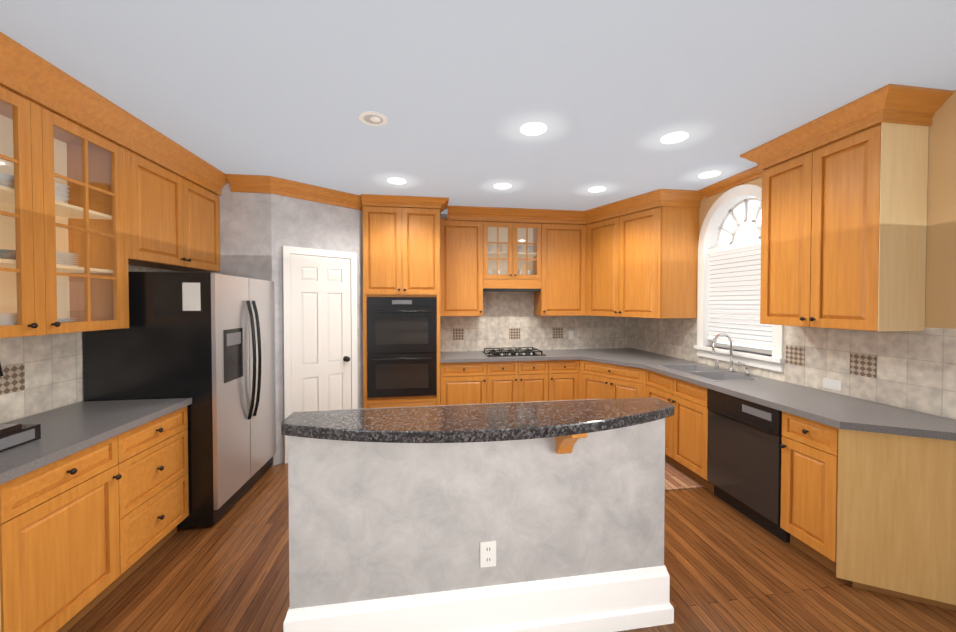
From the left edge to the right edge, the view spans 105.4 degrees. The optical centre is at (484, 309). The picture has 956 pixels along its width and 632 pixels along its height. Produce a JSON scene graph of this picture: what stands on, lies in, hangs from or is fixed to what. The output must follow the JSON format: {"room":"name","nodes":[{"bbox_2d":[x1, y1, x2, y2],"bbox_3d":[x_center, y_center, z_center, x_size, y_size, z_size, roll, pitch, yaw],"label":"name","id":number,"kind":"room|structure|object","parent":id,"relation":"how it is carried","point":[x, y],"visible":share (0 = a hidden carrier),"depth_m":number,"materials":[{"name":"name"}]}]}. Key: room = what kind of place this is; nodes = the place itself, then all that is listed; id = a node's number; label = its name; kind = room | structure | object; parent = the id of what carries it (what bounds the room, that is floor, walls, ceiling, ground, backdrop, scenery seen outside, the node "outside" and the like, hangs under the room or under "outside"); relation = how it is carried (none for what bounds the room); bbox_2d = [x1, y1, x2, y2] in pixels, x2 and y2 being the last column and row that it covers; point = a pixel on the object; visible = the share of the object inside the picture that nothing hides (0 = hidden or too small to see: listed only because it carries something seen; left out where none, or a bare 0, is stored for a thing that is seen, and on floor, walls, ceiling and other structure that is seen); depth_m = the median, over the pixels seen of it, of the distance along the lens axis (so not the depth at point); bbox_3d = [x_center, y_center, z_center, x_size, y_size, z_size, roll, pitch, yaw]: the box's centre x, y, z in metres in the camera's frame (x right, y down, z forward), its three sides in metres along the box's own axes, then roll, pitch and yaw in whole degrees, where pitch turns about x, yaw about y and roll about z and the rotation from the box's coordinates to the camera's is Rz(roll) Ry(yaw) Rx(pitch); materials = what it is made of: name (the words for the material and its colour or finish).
{"room":"kitchen","nodes":[
{"label":"kitchen","id":0,"kind":"room"},
{"bbox_2d":[0,265,180,423],"bbox_3d":[-2.430,0.182,0.512,0.150,2.720,8.200,0,1,-9],"label":"wall","id":1,"kind":"structure","parent":0,"point":[53,364],"depth_m":2.15,"materials":[{"name":"tile"}]},
{"bbox_2d":[0,84,135,337],"bbox_3d":[-2.379,-0.456,1.798,0.325,1.175,1.109,0,1,-9],"label":"upper cabinet","id":2,"kind":"object","parent":1,"relation":"attached to","point":[88,216],"depth_m":1.99,"materials":[{"name":"brown wood"}]},
{"bbox_2d":[136,153,219,271],"bbox_3d":[-2.532,-0.474,2.819,0.325,1.175,1.075,0,1,-9],"label":"upper cabinet","id":3,"kind":"object","parent":1,"relation":"attached to","point":[178,218],"depth_m":2.79,"materials":[{"name":"brown wood"}]},
{"bbox_2d":[210,182,363,465],"bbox_3d":[-2.112,0.124,3.996,1.508,2.719,1.098,0,1,-9],"label":"wall","id":4,"kind":"structure","parent":0,"point":[258,231],"depth_m":3.49,"materials":[{"name":"grey paint"}]},
{"bbox_2d":[282,246,357,463],"bbox_3d":[-1.678,0.436,3.770,0.613,2.102,0.460,0,1,-9],"label":"pantry door","id":5,"kind":"structure","parent":4,"relation":"in","point":[320,369],"depth_m":3.74,"materials":[{"name":"white wood"}]},
{"bbox_2d":[0,32,952,223],"bbox_3d":[-0.148,-1.131,2.977,5.096,0.173,2.998,0,1,-9],"label":"crown molding","id":6,"kind":"structure","parent":4,"relation":"attached to","point":[28,73],"depth_m":2.45,"materials":[{"name":"brown wood"}]},
{"bbox_2d":[0,0,955,213],"bbox_3d":[0.163,-1.209,0.902,5.700,0.050,8.250,0,1,-9],"label":"ceiling","id":7,"kind":"structure","parent":0,"point":[459,94],"depth_m":1.89,"materials":[{"name":"grey paint"}]},
{"bbox_2d":[359,111,387,125],"bbox_3d":[-0.705,-1.198,2.305,0.176,0.024,0.176,0,1,-9],"label":"recessed light","id":8,"kind":"object","parent":7,"relation":"in","point":[375,118],"visible":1,"depth_m":2.29,"materials":[{"name":"white"}]},
{"bbox_2d":[387,178,405,183],"bbox_3d":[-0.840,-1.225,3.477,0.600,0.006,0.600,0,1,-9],"label":"recessed light","id":9,"kind":"object","parent":7,"relation":"in","point":[397,180],"visible":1,"depth_m":3.46,"materials":[{"name":"white"}]},
{"bbox_2d":[494,183,510,188],"bbox_3d":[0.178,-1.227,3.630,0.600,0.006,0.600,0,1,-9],"label":"recessed light","id":10,"kind":"object","parent":7,"relation":"in","point":[503,185],"visible":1,"depth_m":3.63,"materials":[{"name":"white"}]},
{"bbox_2d":[520,122,546,135],"bbox_3d":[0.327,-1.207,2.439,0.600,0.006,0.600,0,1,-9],"label":"recessed light","id":11,"kind":"object","parent":7,"relation":"in","point":[532,128],"visible":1,"depth_m":2.43,"materials":[{"name":"white"}]},
{"bbox_2d":[588,187,605,191],"bbox_3d":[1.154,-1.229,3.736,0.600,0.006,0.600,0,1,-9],"label":"recessed light","id":12,"kind":"object","parent":7,"relation":"in","point":[597,189],"visible":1,"depth_m":3.73,"materials":[{"name":"white"}]},
{"bbox_2d":[660,132,687,143],"bbox_3d":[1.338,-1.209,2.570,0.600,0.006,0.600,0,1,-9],"label":"recessed light","id":13,"kind":"object","parent":7,"relation":"in","point":[671,138],"visible":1,"depth_m":2.56,"materials":[{"name":"white"}]},
{"bbox_2d":[698,171,720,177],"bbox_3d":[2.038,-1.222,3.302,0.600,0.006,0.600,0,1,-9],"label":"recessed light","id":14,"kind":"object","parent":7,"relation":"in","point":[709,174],"visible":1,"depth_m":3.29,"materials":[{"name":"white"}]},
{"bbox_2d":[67,460,955,631],"bbox_3d":[0.163,1.560,0.949,5.700,0.050,8.250,0,1,-9],"label":"floor","id":15,"kind":"structure","parent":0,"point":[729,568],"depth_m":2.01,"materials":[{"name":"brown wood"}]},
{"bbox_2d":[0,433,123,631],"bbox_3d":[-2.195,1.088,1.609,0.625,0.868,0.530,0,1,-9],"label":"base cabinet","id":16,"kind":"object","parent":15,"relation":"on","point":[83,532],"depth_m":1.63,"materials":[{"name":"brown wood"}]},
{"bbox_2d":[124,406,188,579],"bbox_3d":[-2.275,1.079,2.145,0.625,0.868,0.555,0,1,-9],"label":"base cabinet","id":17,"kind":"object","parent":15,"relation":"on","point":[156,492],"depth_m":2.17,"materials":[{"name":"brown wood"}]},
{"bbox_2d":[0,398,191,484],"bbox_3d":[-2.194,0.633,1.668,0.653,0.040,1.519,0,1,-9],"label":"countertop","id":18,"kind":"structure","parent":17,"relation":"on","point":[68,430],"depth_m":1.91,"materials":[{"name":"grey stone"}]},
{"bbox_2d":[0,363,40,452],"bbox_3d":[-2.237,0.394,1.540,0.334,0.439,0.310,0,1,-9],"label":"coffee maker","id":19,"kind":"object","parent":18,"relation":"on","point":[13,435],"visible":1,"depth_m":1.62,"materials":[{"name":"black"}]},
{"bbox_2d":[83,272,275,527],"bbox_3d":[-2.269,0.612,2.919,0.860,1.740,0.962,0,1,-9],"label":"refrigerator","id":20,"kind":"object","parent":15,"relation":"on","point":[205,341],"visible":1,"depth_m":2.49,"materials":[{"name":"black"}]},
{"bbox_2d":[363,206,439,408],"bbox_3d":[-0.969,0.159,4.378,0.845,2.633,0.680,0,1,-9],"label":"tall cabinet","id":21,"kind":"object","parent":15,"relation":"on","point":[401,251],"visible":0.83,"depth_m":4.07,"materials":[{"name":"brown wood"}]},
{"bbox_2d":[367,297,435,397],"bbox_3d":[-0.964,0.420,4.346,0.755,1.115,0.660,0,1,-9],"label":"double wall oven","id":22,"kind":"object","parent":21,"relation":"in","point":[401,346],"visible":1,"depth_m":4.06,"materials":[{"name":"black metal"}]},
{"bbox_2d":[331,399,595,410],"bbox_3d":[-0.030,1.060,2.052,1.718,0.908,0.561,0,1,-9],"label":"base cabinet","id":23,"kind":"object","parent":15,"relation":"on","point":[465,404],"depth_m":2.30,"materials":[{"name":"brown wood"}]},
{"bbox_2d":[440,362,487,404],"bbox_3d":[-0.287,1.039,4.521,0.537,0.868,0.625,0,1,-9],"label":"base cabinet","id":24,"kind":"object","parent":15,"relation":"on","point":[464,382],"depth_m":4.21,"materials":[{"name":"brown wood"}]},
{"bbox_2d":[288,418,664,608],"bbox_3d":[0.021,1.010,1.712,1.718,1.025,0.120,0,1,-9],"label":"wall","id":25,"kind":"structure","parent":15,"relation":"on","point":[372,520],"depth_m":1.63,"materials":[{"name":"grey paint"}]},
{"bbox_2d":[281,397,674,453],"bbox_3d":[0.042,0.559,1.561,1.742,0.211,0.360,0,1,-9],"label":"island countertop","id":26,"kind":"structure","parent":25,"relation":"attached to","point":[567,424],"depth_m":1.50,"materials":[{"name":"black stone"}]},
{"bbox_2d":[283,565,673,631],"bbox_3d":[0.023,1.389,1.703,1.782,0.264,0.152,0,1,-9],"label":"baseboard","id":27,"kind":"structure","parent":25,"relation":"attached to","point":[616,601],"depth_m":1.66,"materials":[{"name":"white wood"}]},
{"bbox_2d":[480,540,495,567],"bbox_3d":[0.016,1.108,1.648,0.072,0.116,0.008,0,1,-9],"label":"outlet","id":28,"kind":"object","parent":25,"relation":"attached to","point":[487,553],"visible":1,"depth_m":1.65,"materials":[{"name":"white plastic"}]},
{"bbox_2d":[488,360,551,402],"bbox_3d":[0.349,1.037,4.616,0.750,0.868,0.625,0,1,-9],"label":"base cabinet","id":29,"kind":"object","parent":15,"relation":"on","point":[498,382],"depth_m":4.31,"materials":[{"name":"brown wood"}]},
{"bbox_2d":[552,360,578,400],"bbox_3d":[0.911,1.036,4.701,0.385,0.868,0.625,0,1,-9],"label":"base cabinet","id":30,"kind":"object","parent":15,"relation":"on","point":[565,373],"depth_m":4.39,"materials":[{"name":"brown wood"}]},
{"bbox_2d":[579,360,646,399],"bbox_3d":[1.676,1.040,4.463,1.057,0.868,1.327,0,1,-9],"label":"base cabinet","id":31,"kind":"object","parent":15,"relation":"on","point":[598,380],"visible":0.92,"depth_m":4.11,"materials":[{"name":"brown wood"}]},
{"bbox_2d":[646,370,713,491],"bbox_3d":[2.050,1.058,3.411,0.625,0.868,0.861,0,1,-9],"label":"base cabinet","id":32,"kind":"object","parent":15,"relation":"on","point":[686,431],"depth_m":3.22,"materials":[{"name":"brown wood"}]},
{"bbox_2d":[440,348,955,440],"bbox_3d":[1.013,0.607,3.229,2.733,0.040,3.557,0,1,-9],"label":"countertop","id":33,"kind":"structure","parent":32,"relation":"on","point":[835,410],"depth_m":2.50,"materials":[{"name":"grey stone"}]},
{"bbox_2d":[482,347,545,356],"bbox_3d":[0.354,0.536,4.616,0.720,0.053,0.481,0,1,-9],"label":"gas cooktop","id":34,"kind":"object","parent":33,"relation":"in","point":[509,351],"visible":1,"depth_m":4.49,"materials":[{"name":"black metal"}]},
{"bbox_2d":[658,364,756,380],"bbox_3d":[2.039,0.677,3.395,0.422,0.194,0.742,0,1,-9],"label":"sink","id":35,"kind":"object","parent":33,"relation":"in","point":[712,374],"visible":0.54,"depth_m":3.39,"materials":[{"name":"silver metal"}]},
{"bbox_2d":[712,333,749,375],"bbox_3d":[2.205,0.401,3.363,0.229,0.365,0.377,0,1,-9],"label":"gooseneck faucet","id":36,"kind":"object","parent":33,"relation":"on","point":[731,369],"visible":1,"depth_m":3.36,"materials":[{"name":"silver metal"}]},
{"bbox_2d":[665,461,703,490],"bbox_3d":[1.549,1.488,3.386,0.485,0.010,0.740,0,1,-9],"label":"kitchen mat","id":37,"kind":"object","parent":15,"relation":"on","point":[676,478],"visible":0.21,"depth_m":3.16,"materials":[{"name":"fabric"}]},
{"bbox_2d":[780,411,837,577],"bbox_3d":[2.229,1.078,2.218,0.625,0.868,0.323,0,1,-9],"label":"base cabinet","id":38,"kind":"object","parent":15,"relation":"on","point":[809,448],"depth_m":2.15,"materials":[{"name":"brown wood"}]},
{"bbox_2d":[707,389,789,542],"bbox_3d":[2.132,1.072,2.677,0.630,0.862,0.602,0,1,-9],"label":"dishwasher","id":39,"kind":"object","parent":38,"relation":"in","point":[744,441],"visible":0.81,"depth_m":2.57,"materials":[{"name":"black metal"},{"name":"plastic"}]},
{"bbox_2d":[838,428,955,610],"bbox_3d":[2.285,1.084,1.864,0.622,0.868,0.393,0,1,-9],"label":"base cabinet","id":40,"kind":"object","parent":15,"relation":"on","point":[872,511],"depth_m":1.91,"materials":[{"name":"brown wood"}]},
{"bbox_2d":[440,214,631,351],"bbox_3d":[-0.356,0.108,4.892,5.250,2.720,0.150,0,1,-9],"label":"wall","id":41,"kind":"structure","parent":0,"point":[503,312],"depth_m":4.95,"materials":[{"name":"tile"}]},
{"bbox_2d":[0,328,876,394],"bbox_3d":[-0.127,0.428,2.865,5.099,0.279,3.936,0,1,-9],"label":"tile backsplash","id":42,"kind":"structure","parent":41,"relation":"attached to","point":[12,379],"depth_m":2.45,"materials":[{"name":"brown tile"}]},
{"bbox_2d":[440,218,585,315],"bbox_3d":[0.358,-0.519,4.727,1.883,1.200,0.358,0,1,-9],"label":"upper cabinet","id":43,"kind":"object","parent":41,"relation":"attached to","point":[545,263],"visible":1,"depth_m":4.61,"materials":[{"name":"brown wood"}]},
{"bbox_2d":[632,90,955,419],"bbox_3d":[2.773,0.171,1.216,0.150,2.720,8.050,0,1,-9],"label":"wall","id":44,"kind":"structure","parent":0,"point":[915,370],"depth_m":2.22,"materials":[{"name":"tile"}]},
{"bbox_2d":[585,221,600,315],"bbox_3d":[1.453,-0.501,4.506,0.218,1.165,0.485,0,1,-9],"label":"upper cabinet","id":45,"kind":"object","parent":44,"relation":"attached to","point":[593,230],"depth_m":4.62,"materials":[{"name":"brown wood"}]},
{"bbox_2d":[601,206,698,317],"bbox_3d":[1.776,-0.515,4.472,0.847,1.200,1.288,0,1,-9],"label":"upper cabinet","id":46,"kind":"object","parent":44,"relation":"attached to","point":[620,235],"depth_m":4.05,"materials":[{"name":"brown wood"}]},
{"bbox_2d":[641,206,664,317],"bbox_3d":[1.723,-0.493,4.059,0.218,1.165,0.486,0,1,-9],"label":"upper cabinet","id":47,"kind":"object","parent":44,"relation":"attached to","point":[642,264],"depth_m":3.90,"materials":[{"name":"brown wood"}]},
{"bbox_2d":[693,184,785,371],"bbox_3d":[2.398,-0.322,3.427,0.165,1.650,0.980,0,1,-9],"label":"window","id":48,"kind":"structure","parent":44,"relation":"in","point":[735,280],"depth_m":3.46,"materials":[{"name":"white"}]},
{"bbox_2d":[760,122,928,330],"bbox_3d":[2.325,-0.480,2.452,0.358,1.200,0.752,0,1,-9],"label":"upper cabinet","id":49,"kind":"object","parent":44,"relation":"attached to","point":[843,230],"visible":1,"depth_m":2.21,"materials":[{"name":"brown wood"}]},
{"label":"outside","id":50,"kind":"structure","parent":0,"visible":0},
{"bbox_2d":[717,196,771,349],"bbox_3d":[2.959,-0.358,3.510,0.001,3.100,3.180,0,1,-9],"label":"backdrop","id":51,"kind":"structure","parent":50,"point":[747,230],"depth_m":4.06,"materials":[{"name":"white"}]}
]}

